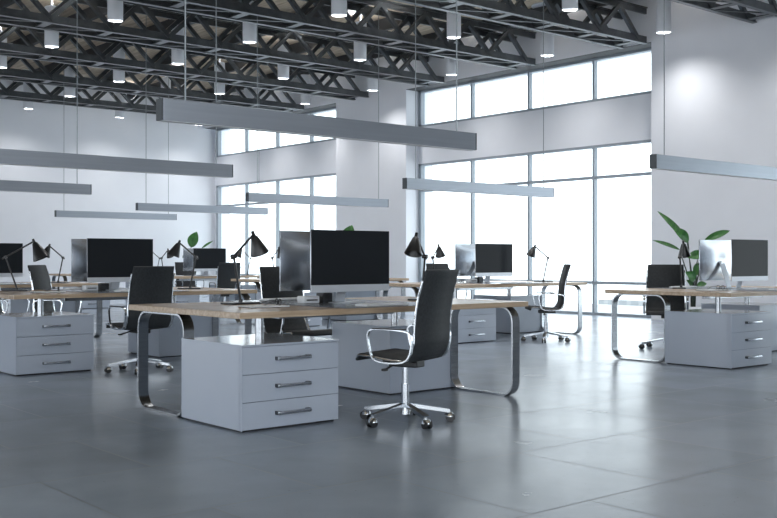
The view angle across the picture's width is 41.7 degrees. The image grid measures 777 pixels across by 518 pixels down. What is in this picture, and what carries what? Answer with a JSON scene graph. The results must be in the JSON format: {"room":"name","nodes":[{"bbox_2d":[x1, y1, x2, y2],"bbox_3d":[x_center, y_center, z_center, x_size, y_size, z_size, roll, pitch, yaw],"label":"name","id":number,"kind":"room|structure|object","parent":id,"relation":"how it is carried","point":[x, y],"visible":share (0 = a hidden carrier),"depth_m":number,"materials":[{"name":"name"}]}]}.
{"room":"open-plan office","nodes":[
{"label":"open-plan office","id":0,"kind":"room"},
{"bbox_2d":[0,80,214,289],"bbox_3d":[-13.931,-1.850,23.763,23.300,5.880,0.300,0,0,-40],"label":"wall","id":1,"kind":"structure","parent":0,"point":[25,217],"depth_m":28.44,"materials":[{"name":"white paint"}]},
{"bbox_2d":[2,0,542,90],"bbox_3d":[-3.643,-4.890,11.313,23.600,0.200,32.600,0,0,-40],"label":"ceiling","id":2,"kind":"structure","parent":0,"point":[283,5],"depth_m":21.96,"materials":[{"name":"grey concrete"}]},
{"bbox_2d":[23,70,33,109],"bbox_3d":[-9.211,-4.315,26.090,0.600,0.950,0.600,0,0,-40],"label":"spotlight","id":3,"kind":"object","parent":2,"relation":"attached to","point":[26,105],"visible":0.46,"depth_m":25.98,"materials":[{"name":"white paint"}]},
{"bbox_2d":[0,169,91,194],"bbox_3d":[-4.806,-1.101,14.321,1.299,0.356,0.080,0,0,-40],"label":"pendant lamp","id":4,"kind":"object","parent":2,"relation":"hanging from","point":[41,187],"depth_m":14.28,"materials":[{"name":"white metal"}]},
{"bbox_2d":[9,191,89,194],"bbox_3d":[-5.443,-0.930,13.784,2.916,0.005,0.066,0,0,-40],"label":"diffuser","id":5,"kind":"object","parent":4,"relation":"attached to","point":[58,192],"depth_m":14.45,"materials":[{"name":"white plastic"}]},
{"bbox_2d":[44,0,58,47],"bbox_3d":[-6.091,-4.315,18.442,0.600,0.950,0.600,0,0,-40],"label":"spotlight","id":6,"kind":"object","parent":2,"relation":"attached to","point":[51,38],"visible":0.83,"depth_m":18.34,"materials":[{"name":"white paint"}]},
{"bbox_2d":[7,0,123,56],"bbox_3d":[-4.371,-4.670,17.890,0.080,0.240,21.000,0,0,-40],"label":"ceiling beam","id":7,"kind":"structure","parent":2,"relation":"attached to","point":[89,12],"depth_m":19.92,"materials":[{"name":"grey paint"}]},
{"bbox_2d":[64,66,74,96],"bbox_3d":[-7.523,-4.315,24.086,0.600,0.950,0.600,0,0,-40],"label":"spotlight","id":8,"kind":"object","parent":2,"relation":"attached to","point":[68,92],"visible":0.43,"depth_m":23.99,"materials":[{"name":"white paint"}]},
{"bbox_2d":[107,0,122,21],"bbox_3d":[-4.403,-4.315,16.438,0.600,0.950,0.600,0,0,-40],"label":"spotlight","id":9,"kind":"object","parent":2,"relation":"attached to","point":[114,7],"visible":0.99,"depth_m":16.34,"materials":[{"name":"white paint"}]},
{"bbox_2d":[55,78,176,219],"bbox_3d":[-6.235,-2.859,23.511,2.968,3.862,0.080,0,0,-40],"label":"pendant lamp","id":10,"kind":"object","parent":2,"relation":"hanging from","point":[58,213],"visible":0.91,"depth_m":23.51,"materials":[{"name":"white metal"}]},
{"bbox_2d":[70,217,153,219],"bbox_3d":[-6.235,-0.930,23.511,2.916,0.005,0.066,0,0,-40],"label":"diffuser","id":11,"kind":"object","parent":10,"relation":"attached to","point":[145,218],"depth_m":23.56,"materials":[{"name":"white"}]},
{"bbox_2d":[0,0,232,177],"bbox_3d":[-2.932,-2.859,10.709,2.968,3.862,0.080,0,0,-40],"label":"pendant lamp","id":12,"kind":"object","parent":2,"relation":"hanging from","point":[7,156],"visible":1,"depth_m":10.72,"materials":[{"name":"white metal"}]},
{"bbox_2d":[0,163,230,177],"bbox_3d":[-2.932,-0.930,10.709,2.916,0.005,0.066,0,0,-40],"label":"diffuser","id":13,"kind":"object","parent":12,"relation":"attached to","point":[54,165],"depth_m":10.80,"materials":[{"name":"white plastic"}]},
{"bbox_2d":[113,48,124,82],"bbox_3d":[-5.835,-4.315,22.082,0.600,0.950,0.600,0,0,-40],"label":"spotlight","id":14,"kind":"object","parent":2,"relation":"attached to","point":[118,76],"visible":0.44,"depth_m":21.98,"materials":[{"name":"white paint"}]},
{"bbox_2d":[13,0,253,84],"bbox_3d":[-3.132,-4.670,18.934,0.080,0.240,21.000,0,0,-40],"label":"ceiling beam","id":15,"kind":"structure","parent":2,"relation":"attached to","point":[166,23],"depth_m":22.56,"materials":[{"name":"grey paint"}]},
{"bbox_2d":[166,12,183,64],"bbox_3d":[-4.148,-4.315,20.078,0.600,0.950,0.600,0,0,-40],"label":"spotlight","id":16,"kind":"object","parent":2,"relation":"attached to","point":[177,56],"visible":0.4,"depth_m":19.98,"materials":[{"name":"white paint"}]},
{"bbox_2d":[136,203,267,214],"bbox_3d":[-3.690,-2.859,20.490,2.968,3.862,0.080,0,0,-40],"label":"pendant lamp","id":17,"kind":"object","parent":2,"relation":"hanging from","point":[139,206],"visible":0.91,"depth_m":20.38,"materials":[{"name":"white metal"}]},
{"bbox_2d":[137,210,263,214],"bbox_3d":[-3.690,-0.930,20.490,2.916,0.005,0.066,0,0,-40],"label":"diffuser","id":18,"kind":"object","parent":17,"relation":"attached to","point":[194,211],"depth_m":20.68,"materials":[{"name":"white plastic"}]},
{"bbox_2d":[214,59,224,94],"bbox_3d":[-3.923,-4.315,23.693,0.600,0.950,0.600,0,0,-40],"label":"spotlight","id":19,"kind":"object","parent":2,"relation":"attached to","point":[220,87],"visible":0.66,"depth_m":23.60,"materials":[{"name":"white paint"}]},
{"bbox_2d":[75,0,363,91],"bbox_3d":[-1.893,-4.670,19.977,0.080,0.240,21.000,0,0,-40],"label":"ceiling beam","id":20,"kind":"structure","parent":2,"relation":"attached to","point":[234,40],"depth_m":21.53,"materials":[{"name":"grey paint"}]},
{"bbox_2d":[243,0,256,43],"bbox_3d":[-2.460,-4.315,18.074,0.600,0.950,0.600,0,0,-40],"label":"spotlight","id":21,"kind":"object","parent":2,"relation":"attached to","point":[249,30],"visible":0.59,"depth_m":17.97,"materials":[{"name":"white paint"}]},
{"bbox_2d":[278,31,288,78],"bbox_3d":[-2.236,-4.315,21.689,0.600,0.950,0.600,0,0,-40],"label":"spotlight","id":22,"kind":"object","parent":2,"relation":"attached to","point":[283,71],"visible":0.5,"depth_m":21.58,"materials":[{"name":"white paint"}]},
{"bbox_2d":[300,74,309,104],"bbox_3d":[-2.057,-4.315,25.264,0.600,0.950,0.600,0,0,-40],"label":"spotlight","id":23,"kind":"object","parent":2,"relation":"attached to","point":[304,98],"visible":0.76,"depth_m":25.16,"materials":[{"name":"white paint"}]},
{"bbox_2d":[127,0,498,98],"bbox_3d":[-0.653,-4.670,21.021,0.080,0.240,21.000,0,0,-40],"label":"ceiling beam","id":24,"kind":"structure","parent":2,"relation":"attached to","point":[384,24],"depth_m":22.54,"materials":[{"name":"grey paint"}]},
{"bbox_2d":[156,0,476,150],"bbox_3d":[-0.406,-2.859,7.803,2.968,3.862,0.080,0,0,-40],"label":"pendant lamp","id":25,"kind":"object","parent":2,"relation":"hanging from","point":[167,110],"visible":1,"depth_m":7.59,"materials":[{"name":"metal"}]},
{"bbox_2d":[160,120,472,150],"bbox_3d":[-0.406,-0.930,7.803,2.916,0.005,0.066,0,0,-40],"label":"diffuser","id":26,"kind":"object","parent":25,"relation":"attached to","point":[213,123],"depth_m":7.68,"materials":[{"name":"white"}]},
{"bbox_2d":[246,10,388,207],"bbox_3d":[-1.159,-2.859,17.483,2.968,3.862,0.080,0,0,-40],"label":"pendant lamp","id":27,"kind":"object","parent":2,"relation":"hanging from","point":[250,197],"visible":1,"depth_m":17.37,"materials":[{"name":"white metal"}]},
{"bbox_2d":[249,201,386,207],"bbox_3d":[-1.159,-0.930,17.483,2.916,0.005,0.066,0,0,-40],"label":"diffuser","id":28,"kind":"object","parent":27,"relation":"attached to","point":[334,203],"depth_m":17.61,"materials":[{"name":"white plastic"}]},
{"bbox_2d":[331,0,346,16],"bbox_3d":[-0.779,-4.315,16.078,0.600,0.950,0.600,0,0,-40],"label":"spotlight","id":29,"kind":"object","parent":2,"relation":"attached to","point":[338,7],"visible":1,"depth_m":15.98,"materials":[{"name":"white paint"}]},
{"bbox_2d":[348,10,366,60],"bbox_3d":[-0.548,-4.315,19.684,0.600,0.950,0.600,0,0,-40],"label":"spotlight","id":30,"kind":"object","parent":2,"relation":"attached to","point":[360,49],"visible":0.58,"depth_m":19.60,"materials":[{"name":"white paint"}]},
{"bbox_2d":[367,58,377,90],"bbox_3d":[-0.369,-4.315,23.260,0.600,0.950,0.600,0,0,-40],"label":"spotlight","id":31,"kind":"object","parent":2,"relation":"attached to","point":[372,84],"visible":0.49,"depth_m":23.16,"materials":[{"name":"white paint"}]},
{"bbox_2d":[193,0,601,101],"bbox_3d":[0.586,-4.670,22.064,0.080,0.240,21.000,0,0,-40],"label":"ceiling beam","id":32,"kind":"structure","parent":2,"relation":"attached to","point":[433,35],"depth_m":21.66,"materials":[{"name":"grey paint"}]},
{"bbox_2d":[439,28,457,75],"bbox_3d":[1.318,-4.315,21.256,0.600,0.950,0.600,0,0,-40],"label":"spotlight","id":33,"kind":"object","parent":2,"relation":"attached to","point":[450,63],"visible":0.47,"depth_m":21.16,"materials":[{"name":"white paint"}]},
{"bbox_2d":[447,2,460,38],"bbox_3d":[1.133,-4.315,17.688,0.600,0.950,0.600,0,0,-40],"label":"spotlight","id":34,"kind":"object","parent":2,"relation":"attached to","point":[451,17],"visible":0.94,"depth_m":17.59,"materials":[{"name":"white paint"}]},
{"bbox_2d":[402,0,553,197],"bbox_3d":[1.345,-2.859,14.494,2.968,3.862,0.080,0,0,-40],"label":"pendant lamp","id":35,"kind":"object","parent":2,"relation":"hanging from","point":[415,183],"visible":1,"depth_m":14.35,"materials":[{"name":"white metal"}]},
{"bbox_2d":[408,189,552,197],"bbox_3d":[1.345,-0.930,14.494,2.916,0.005,0.066,0,0,-40],"label":"diffuser","id":36,"kind":"object","parent":35,"relation":"attached to","point":[478,191],"depth_m":14.61,"materials":[{"name":"white plastic"}]},
{"bbox_2d":[531,2,553,56],"bbox_3d":[3.000,-4.315,19.260,0.600,0.950,0.600,0,0,-40],"label":"spotlight","id":37,"kind":"object","parent":2,"relation":"attached to","point":[548,38],"visible":0.56,"depth_m":19.15,"materials":[{"name":"white paint"}]},
{"bbox_2d":[562,0,577,11],"bbox_3d":[2.795,-4.315,15.714,0.600,0.950,0.600,0,0,-40],"label":"spotlight","id":38,"kind":"object","parent":2,"relation":"attached to","point":[567,5],"visible":1,"depth_m":15.63,"materials":[{"name":"white paint"}]},
{"bbox_2d":[656,0,670,33],"bbox_3d":[4.661,-4.315,17.286,0.600,0.950,0.600,0,0,-40],"label":"spotlight","id":39,"kind":"object","parent":2,"relation":"attached to","point":[659,3],"visible":0.94,"depth_m":17.19,"materials":[{"name":"white paint"}]},
{"bbox_2d":[650,0,776,180],"bbox_3d":[3.852,-2.859,11.440,2.968,3.862,0.080,0,0,-40],"label":"pendant lamp","id":40,"kind":"object","parent":2,"relation":"hanging from","point":[657,161],"visible":1,"depth_m":11.04,"materials":[{"name":"white metal"}]},
{"bbox_2d":[654,168,776,180],"bbox_3d":[3.852,-0.930,11.440,2.916,0.005,0.066,0,0,-40],"label":"diffuser","id":41,"kind":"object","parent":40,"relation":"attached to","point":[690,170],"depth_m":11.27,"materials":[{"name":"white plastic"}]},
{"bbox_2d":[0,295,776,517],"bbox_3d":[-3.625,1.190,11.524,23.300,0.200,32.300,0,0,-40],"label":"floor","id":42,"kind":"structure","parent":0,"point":[586,431],"depth_m":5.96,"materials":[{"name":"tile"}]},
{"bbox_2d":[10,298,75,312],"bbox_3d":[-4.967,0.815,14.779,0.764,0.550,0.812,0,0,-40],"label":"base cabinet","id":43,"kind":"object","parent":42,"relation":"on","point":[17,305],"visible":0.15,"depth_m":14.54,"materials":[{"name":"paint"}]},
{"bbox_2d":[0,311,93,375],"bbox_3d":[-3.400,0.815,9.983,0.764,0.550,0.812,0,0,-40],"label":"base cabinet","id":44,"kind":"object","parent":42,"relation":"on","point":[31,343],"visible":1,"depth_m":9.69,"materials":[{"name":"paint"}]},
{"bbox_2d":[0,281,101,336],"bbox_3d":[-5.414,0.711,13.858,2.660,0.759,1.537,0,0,-40],"label":"desk","id":45,"kind":"object","parent":42,"relation":"on","point":[23,285],"visible":0.35,"depth_m":14.11,"materials":[{"name":"metal"}]},
{"bbox_2d":[0,243,22,276],"bbox_3d":[-5.328,0.059,13.764,0.740,0.545,0.180,0,0,-40],"label":"monitor","id":46,"kind":"object","parent":45,"relation":"on","point":[15,260],"visible":0.85,"depth_m":13.85,"materials":[{"name":"silver metal"}]},
{"bbox_2d":[28,265,87,313],"bbox_3d":[-3.711,0.579,11.606,0.640,1.022,0.661,0,0,7],"label":"office chair","id":47,"kind":"object","parent":42,"relation":"on","point":[39,274],"visible":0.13,"depth_m":11.63,"materials":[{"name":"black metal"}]},
{"bbox_2d":[63,287,109,308],"bbox_3d":[-6.699,0.815,22.657,0.764,0.550,0.812,0,0,-40],"label":"base cabinet","id":48,"kind":"object","parent":42,"relation":"on","point":[92,304],"visible":0.16,"depth_m":22.37,"materials":[{"name":"paint"}]},
{"bbox_2d":[0,287,256,335],"bbox_3d":[-2.944,0.711,10.878,2.660,0.759,1.537,0,0,-40],"label":"desk","id":49,"kind":"object","parent":42,"relation":"on","point":[71,294],"visible":0.58,"depth_m":10.61,"materials":[{"name":"metal"}]},
{"bbox_2d":[2,239,49,290],"bbox_3d":[-3.798,0.060,10.680,0.492,0.549,0.180,0,0,-4],"label":"desk lamp","id":50,"kind":"object","parent":49,"relation":"on","point":[39,253],"visible":1,"depth_m":10.66,"materials":[{"name":"black metal"}]},
{"bbox_2d":[71,239,110,289],"bbox_3d":[-3.038,0.059,10.998,0.740,0.545,0.180,0,0,-40],"label":"monitor","id":51,"kind":"object","parent":49,"relation":"on","point":[78,246],"visible":0.36,"depth_m":10.85,"materials":[{"name":"silver metal"}]},
{"bbox_2d":[61,297,127,300],"bbox_3d":[-2.948,0.405,10.891,1.100,0.060,0.100,0,0,-40],"label":"cable tray","id":52,"kind":"object","parent":49,"relation":"on","point":[94,298],"depth_m":10.71,"materials":[{"name":"metal"}]},
{"bbox_2d":[87,238,152,290],"bbox_3d":[-2.858,0.059,10.784,0.740,0.545,0.180,0,0,-40],"label":"monitor","id":53,"kind":"object","parent":49,"relation":"on","point":[113,261],"visible":0.81,"depth_m":10.70,"materials":[{"name":"silver metal"}]},
{"bbox_2d":[168,240,202,288],"bbox_3d":[-2.279,0.060,11.403,0.385,0.549,0.150,0,0,0],"label":"desk lamp","id":54,"kind":"object","parent":49,"relation":"on","point":[175,250],"visible":0.98,"depth_m":11.38,"materials":[{"name":"black metal"}]},
{"bbox_2d":[104,266,174,374],"bbox_3d":[-2.433,0.579,9.914,0.661,1.022,0.640,0,0,-42],"label":"office chair","id":55,"kind":"object","parent":42,"relation":"on","point":[147,284],"visible":0.76,"depth_m":9.75,"materials":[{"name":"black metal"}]},
{"bbox_2d":[128,315,211,357],"bbox_3d":[-2.497,0.815,11.799,0.764,0.550,0.812,0,0,-40],"label":"base cabinet","id":56,"kind":"object","parent":42,"relation":"on","point":[163,342],"visible":0.21,"depth_m":11.39,"materials":[{"name":"paint"}]},
{"bbox_2d":[174,286,199,302],"bbox_3d":[-4.155,0.815,19.636,0.764,0.550,0.812,0,0,-40],"label":"base cabinet","id":57,"kind":"object","parent":42,"relation":"on","point":[179,298],"visible":0.23,"depth_m":19.44,"materials":[{"name":"paint"}]},
{"bbox_2d":[175,262,203,286],"bbox_3d":[-4.218,0.579,21.783,0.661,1.022,0.640,0,0,-40],"label":"office chair","id":58,"kind":"object","parent":42,"relation":"on","point":[178,265],"visible":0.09,"depth_m":21.91,"materials":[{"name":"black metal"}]},
{"bbox_2d":[173,275,258,289],"bbox_3d":[-3.699,0.711,20.531,2.660,0.759,1.537,0,0,-40],"label":"desk","id":59,"kind":"object","parent":42,"relation":"on","point":[180,277],"visible":0.18,"depth_m":20.27,"materials":[{"name":"metal"}]},
{"bbox_2d":[183,248,203,274],"bbox_3d":[-3.794,0.059,20.651,0.740,0.545,0.180,0,0,-40],"label":"monitor","id":60,"kind":"object","parent":59,"relation":"on","point":[187,257],"visible":0.38,"depth_m":20.51,"materials":[{"name":"silver metal"}]},
{"bbox_2d":[193,248,225,275],"bbox_3d":[-3.613,0.059,20.437,0.740,0.545,0.180,0,0,-40],"label":"monitor","id":61,"kind":"object","parent":59,"relation":"on","point":[209,259],"visible":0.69,"depth_m":20.38,"materials":[{"name":"silver metal"}]},
{"bbox_2d":[209,263,240,301],"bbox_3d":[-3.162,0.579,19.589,0.661,1.022,0.640,0,0,-30],"label":"office chair","id":62,"kind":"object","parent":42,"relation":"on","point":[225,271],"visible":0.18,"depth_m":19.35,"materials":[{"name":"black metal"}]},
{"bbox_2d":[209,284,255,301],"bbox_3d":[-3.252,0.815,21.452,0.764,0.550,0.812,0,0,-40],"label":"base cabinet","id":63,"kind":"object","parent":42,"relation":"on","point":[243,286],"visible":0.12,"depth_m":21.23,"materials":[{"name":"paint"}]},
{"bbox_2d":[181,333,338,432],"bbox_3d":[-0.861,0.815,6.891,0.764,0.550,0.812,0,0,-40],"label":"base cabinet","id":64,"kind":"object","parent":42,"relation":"on","point":[239,383],"visible":1,"depth_m":6.62,"materials":[{"name":"paint"}]},
{"bbox_2d":[256,291,321,326],"bbox_3d":[-1.610,0.815,16.614,0.764,0.550,0.812,0,0,-40],"label":"base cabinet","id":65,"kind":"object","parent":42,"relation":"on","point":[312,321],"visible":0.14,"depth_m":16.50,"materials":[{"name":"paint"}]},
{"bbox_2d":[259,267,331,336],"bbox_3d":[-0.789,0.579,9.049,0.661,1.022,0.640,0,0,-42],"label":"office chair","id":66,"kind":"object","parent":42,"relation":"on","point":[269,276],"visible":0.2,"depth_m":9.14,"materials":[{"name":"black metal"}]},
{"bbox_2d":[231,278,408,324],"bbox_3d":[-1.155,0.711,17.510,2.660,0.759,1.537,0,0,-40],"label":"desk","id":67,"kind":"object","parent":42,"relation":"on","point":[256,281],"visible":0.23,"depth_m":17.25,"materials":[{"name":"metal"}]},
{"bbox_2d":[128,296,527,415],"bbox_3d":[-0.406,0.711,7.787,2.660,0.759,1.537,0,0,-40],"label":"desk","id":68,"kind":"object","parent":42,"relation":"on","point":[183,311],"visible":0.9,"depth_m":7.50,"materials":[{"name":"brown wood"}]},
{"bbox_2d":[221,231,268,304],"bbox_3d":[-1.060,0.060,7.643,0.150,0.549,0.385,0,0,42],"label":"desk lamp","id":69,"kind":"object","parent":68,"relation":"on","point":[258,248],"visible":0.98,"depth_m":7.67,"materials":[{"name":"black metal"}]},
{"bbox_2d":[279,231,334,301],"bbox_3d":[-0.500,0.059,7.906,0.740,0.545,0.180,0,0,-40],"label":"monitor","id":70,"kind":"object","parent":68,"relation":"on","point":[294,246],"visible":0.32,"depth_m":7.78,"materials":[{"name":"silver metal"}]},
{"bbox_2d":[297,296,318,303],"bbox_3d":[-0.601,0.303,7.638,0.140,0.055,0.102,0,0,-40],"label":"cable box","id":71,"kind":"object","parent":68,"relation":"on","point":[300,299],"visible":1,"depth_m":7.59,"materials":[{"name":"white plastic"}]},
{"bbox_2d":[274,312,393,318],"bbox_3d":[-0.410,0.405,7.799,1.100,0.060,0.100,0,0,-40],"label":"cable tray","id":72,"kind":"object","parent":68,"relation":"on","point":[392,312],"depth_m":7.71,"materials":[{"name":"wood"}]},
{"bbox_2d":[310,230,388,303],"bbox_3d":[-0.320,0.059,7.692,0.740,0.545,0.180,0,0,-40],"label":"monitor","id":73,"kind":"object","parent":68,"relation":"on","point":[341,261],"visible":1,"depth_m":7.64,"materials":[{"name":"silver metal"}]},
{"bbox_2d":[404,232,427,300],"bbox_3d":[0.248,0.060,8.265,0.150,0.549,0.385,0,0,24],"label":"desk lamp","id":74,"kind":"object","parent":68,"relation":"on","point":[414,249],"visible":0.87,"depth_m":8.20,"materials":[{"name":"black metal"}]},
{"bbox_2d":[322,291,377,320],"bbox_3d":[-0.708,0.815,18.431,0.764,0.550,0.812,0,0,-40],"label":"base cabinet","id":75,"kind":"object","parent":42,"relation":"on","point":[351,294],"visible":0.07,"depth_m":18.08,"materials":[{"name":"paint"}]},
{"bbox_2d":[332,319,458,394],"bbox_3d":[0.041,0.815,8.707,0.764,0.550,0.812,0,0,-40],"label":"base cabinet","id":76,"kind":"object","parent":42,"relation":"on","point":[364,375],"visible":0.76,"depth_m":8.42,"materials":[{"name":"paint"}]},
{"bbox_2d":[356,269,458,428],"bbox_3d":[0.093,0.579,6.821,0.640,1.022,0.661,0,0,32],"label":"office chair","id":77,"kind":"object","parent":42,"relation":"on","point":[431,338],"visible":1,"depth_m":6.70,"materials":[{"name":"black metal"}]},
{"bbox_2d":[451,298,495,343],"bbox_3d":[0.903,0.815,13.567,0.764,0.550,0.812,0,0,-40],"label":"base cabinet","id":78,"kind":"object","parent":42,"relation":"on","point":[475,325],"visible":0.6,"depth_m":13.29,"materials":[{"name":"paint"}]},
{"bbox_2d":[383,280,586,333],"bbox_3d":[1.359,0.711,14.463,2.660,0.759,1.537,0,0,-40],"label":"desk","id":79,"kind":"object","parent":42,"relation":"on","point":[470,286],"visible":0.57,"depth_m":14.23,"materials":[{"name":"metal"}]},
{"bbox_2d":[455,244,482,276],"bbox_3d":[1.264,0.059,14.582,0.740,0.545,0.180,0,0,-40],"label":"monitor","id":80,"kind":"object","parent":79,"relation":"on","point":[464,253],"visible":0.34,"depth_m":14.49,"materials":[{"name":"silver metal"}]},
{"bbox_2d":[458,287,512,289],"bbox_3d":[1.355,0.405,14.475,1.100,0.060,0.100,0,0,-40],"label":"cable tray","id":81,"kind":"object","parent":79,"relation":"on","point":[489,288],"depth_m":14.45,"materials":[{"name":"metal"}]},
{"bbox_2d":[475,244,512,282],"bbox_3d":[1.445,0.059,14.368,0.740,0.545,0.180,0,0,-40],"label":"monitor","id":82,"kind":"object","parent":79,"relation":"on","point":[490,259],"visible":1,"depth_m":14.32,"materials":[{"name":"silver metal"}]},
{"bbox_2d":[473,294,545,333],"bbox_3d":[1.806,0.815,15.383,0.764,0.550,0.812,0,0,-40],"label":"base cabinet","id":83,"kind":"object","parent":42,"relation":"on","point":[530,321],"visible":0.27,"depth_m":15.05,"materials":[{"name":"paint"}]},
{"bbox_2d":[521,264,570,342],"bbox_3d":[2.069,0.579,13.521,0.640,1.022,0.661,0,0,0],"label":"office chair","id":84,"kind":"object","parent":42,"relation":"on","point":[566,267],"visible":1,"depth_m":13.47,"materials":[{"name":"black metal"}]},
{"bbox_2d":[639,264,689,348],"bbox_3d":[3.368,0.579,12.373,0.661,1.022,0.640,0,0,15],"label":"office chair","id":85,"kind":"object","parent":42,"relation":"on","point":[659,275],"visible":0.52,"depth_m":12.60,"materials":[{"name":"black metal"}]},
{"bbox_2d":[605,286,776,362],"bbox_3d":[3.882,0.711,11.450,2.660,0.759,1.537,0,0,-40],"label":"desk","id":86,"kind":"object","parent":42,"relation":"on","point":[761,291],"visible":0.91,"depth_m":10.85,"materials":[{"name":"metal"}]},
{"bbox_2d":[672,240,690,288],"bbox_3d":[3.348,0.060,11.623,0.150,0.549,0.385,0,0,27],"label":"desk lamp","id":87,"kind":"object","parent":86,"relation":"on","point":[684,252],"visible":1,"depth_m":11.66,"materials":[{"name":"black metal"}]},
{"bbox_2d":[699,240,730,287],"bbox_3d":[3.788,0.059,11.570,0.740,0.545,0.180,0,0,-40],"label":"monitor","id":88,"kind":"object","parent":86,"relation":"on","point":[714,255],"visible":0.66,"depth_m":11.52,"materials":[{"name":"silver metal"}]},
{"bbox_2d":[702,296,762,298],"bbox_3d":[3.878,0.405,11.463,1.100,0.060,0.100,0,0,-40],"label":"cable tray","id":89,"kind":"object","parent":86,"relation":"on","point":[703,297],"depth_m":11.25,"materials":[{"name":"metal"}]},
{"bbox_2d":[731,239,767,288],"bbox_3d":[3.969,0.059,11.356,0.740,0.545,0.180,0,0,-40],"label":"monitor","id":90,"kind":"object","parent":86,"relation":"on","point":[749,258],"visible":0.98,"depth_m":11.29,"materials":[{"name":"silver metal"}]},
{"bbox_2d":[653,211,729,308],"bbox_3d":[5.025,0.149,16.683,1.327,1.881,0.444,0,0,-10],"label":"potted plant","id":91,"kind":"object","parent":42,"relation":"on","point":[683,235],"visible":0.66,"depth_m":16.65,"materials":[{"name":"green plant"}]},
{"bbox_2d":[665,309,771,368],"bbox_3d":[3.427,0.815,10.555,0.764,0.550,0.812,0,0,-40],"label":"base cabinet","id":92,"kind":"object","parent":42,"relation":"on","point":[725,338],"visible":1,"depth_m":10.30,"materials":[{"name":"paint"}]},
{"bbox_2d":[701,302,776,350],"bbox_3d":[4.329,0.815,12.371,0.764,0.550,0.812,0,0,-40],"label":"base cabinet","id":93,"kind":"object","parent":42,"relation":"on","point":[753,306],"visible":0.12,"depth_m":12.05,"materials":[{"name":"paint"}]},
{"bbox_2d":[203,0,776,319],"bbox_3d":[5.062,-1.850,18.643,0.840,5.880,32.000,0,0,-40],"label":"wall","id":94,"kind":"structure","parent":0,"point":[721,84],"depth_m":18.84,"materials":[{"name":"white paint"}]},
{"bbox_2d":[0,68,239,113],"bbox_3d":[-11.226,-4.220,22.867,18.636,0.660,0.610,0,0,-40],"label":"roof truss","id":95,"kind":"object","parent":94,"relation":"attached to","point":[8,93],"visible":0.46,"depth_m":25.60,"materials":[{"name":"metal"}]},
{"bbox_2d":[0,57,304,111],"bbox_3d":[-9.508,-4.220,20.826,18.636,0.660,0.610,0,0,-40],"label":"roof truss","id":96,"kind":"object","parent":94,"relation":"attached to","point":[52,78],"visible":0.63,"depth_m":23.81,"materials":[{"name":"metal"}]},
{"bbox_2d":[0,24,368,99],"bbox_3d":[-7.790,-4.220,18.787,18.636,0.660,0.610,0,0,-40],"label":"roof truss","id":97,"kind":"object","parent":94,"relation":"attached to","point":[104,60],"visible":0.67,"depth_m":21.41,"materials":[{"name":"metal"}]},
{"bbox_2d":[0,0,444,85],"bbox_3d":[-6.072,-4.220,16.747,18.636,0.660,0.610,0,0,-40],"label":"roof truss","id":98,"kind":"object","parent":94,"relation":"attached to","point":[45,20],"visible":0.82,"depth_m":19.09,"materials":[{"name":"metal"}]},
{"bbox_2d":[216,173,335,283],"bbox_3d":[-3.062,-0.560,28.320,0.120,3.300,6.470,0,0,-40],"label":"window","id":99,"kind":"structure","parent":94,"relation":"in","point":[218,188],"depth_m":29.34,"materials":[{"name":"grey paint"}]},
{"bbox_2d":[217,107,335,156],"bbox_3d":[-3.062,-3.485,28.320,0.120,0.850,6.470,0,0,-40],"label":"window","id":100,"kind":"structure","parent":94,"relation":"in","point":[333,108],"depth_m":28.66,"materials":[{"name":"grey paint"}]},
{"bbox_2d":[118,0,535,68],"bbox_3d":[-4.354,-4.220,14.706,18.636,0.660,0.610,0,0,-40],"label":"roof truss","id":101,"kind":"object","parent":94,"relation":"attached to","point":[245,12],"visible":0.95,"depth_m":18.16,"materials":[{"name":"metal"}]},
{"bbox_2d":[205,42,650,128],"bbox_3d":[2.796,-3.907,20.977,0.380,0.006,25.250,0,0,-40],"label":"trim","id":102,"kind":"structure","parent":94,"relation":"attached to","point":[639,46],"depth_m":21.13,"materials":[{"name":"grey paint"}]},
{"bbox_2d":[394,0,647,48],"bbox_3d":[-2.636,-4.220,12.666,18.636,0.660,0.610,0,0,-40],"label":"roof truss","id":103,"kind":"object","parent":94,"relation":"attached to","point":[534,21],"visible":0.97,"depth_m":17.26,"materials":[{"name":"metal"}]},
{"bbox_2d":[418,139,650,317],"bbox_3d":[2.906,-0.560,21.233,0.120,3.300,6.720,0,0,-40],"label":"window","id":104,"kind":"structure","parent":94,"relation":"in","point":[421,167],"depth_m":20.99,"materials":[{"name":"grey paint"}]},
{"bbox_2d":[418,48,650,126],"bbox_3d":[2.906,-3.485,21.233,0.120,0.850,6.720,0,0,-40],"label":"window","id":105,"kind":"structure","parent":94,"relation":"in","point":[421,94],"depth_m":21.17,"materials":[{"name":"grey paint"}]},
{"bbox_2d":[669,0,776,23],"bbox_3d":[-0.919,-4.220,10.626,18.636,0.660,0.610,0,0,-40],"label":"roof truss","id":106,"kind":"object","parent":94,"relation":"attached to","point":[770,9],"visible":1,"depth_m":16.00,"materials":[{"name":"metal"}]},
{"label":"outside","id":107,"kind":"structure","parent":0,"visible":0},
{"bbox_2d":[583,308,645,314],"bbox_3d":[22.103,26.990,83.979,18.000,45.000,12.000,0,0,-40],"label":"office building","id":108,"kind":"structure","parent":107,"point":[624,311],"depth_m":87.24,"materials":[{"name":"white"}]},
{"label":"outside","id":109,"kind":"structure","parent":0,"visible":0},
{"bbox_2d":[545,303,645,310],"bbox_3d":[19.426,27.590,106.564,17.000,45.000,18.000,0,0,-40],"label":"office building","id":110,"kind":"structure","parent":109,"point":[567,306],"depth_m":107.05,"materials":[{"name":"white"}]},
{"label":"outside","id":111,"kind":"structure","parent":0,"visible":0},
{"bbox_2d":[598,297,645,305],"bbox_3d":[45.192,27.190,113.226,25.000,45.000,35.000,0,0,-40],"label":"office building","id":112,"kind":"structure","parent":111,"point":[621,301],"depth_m":116.23,"materials":[{"name":"white"}]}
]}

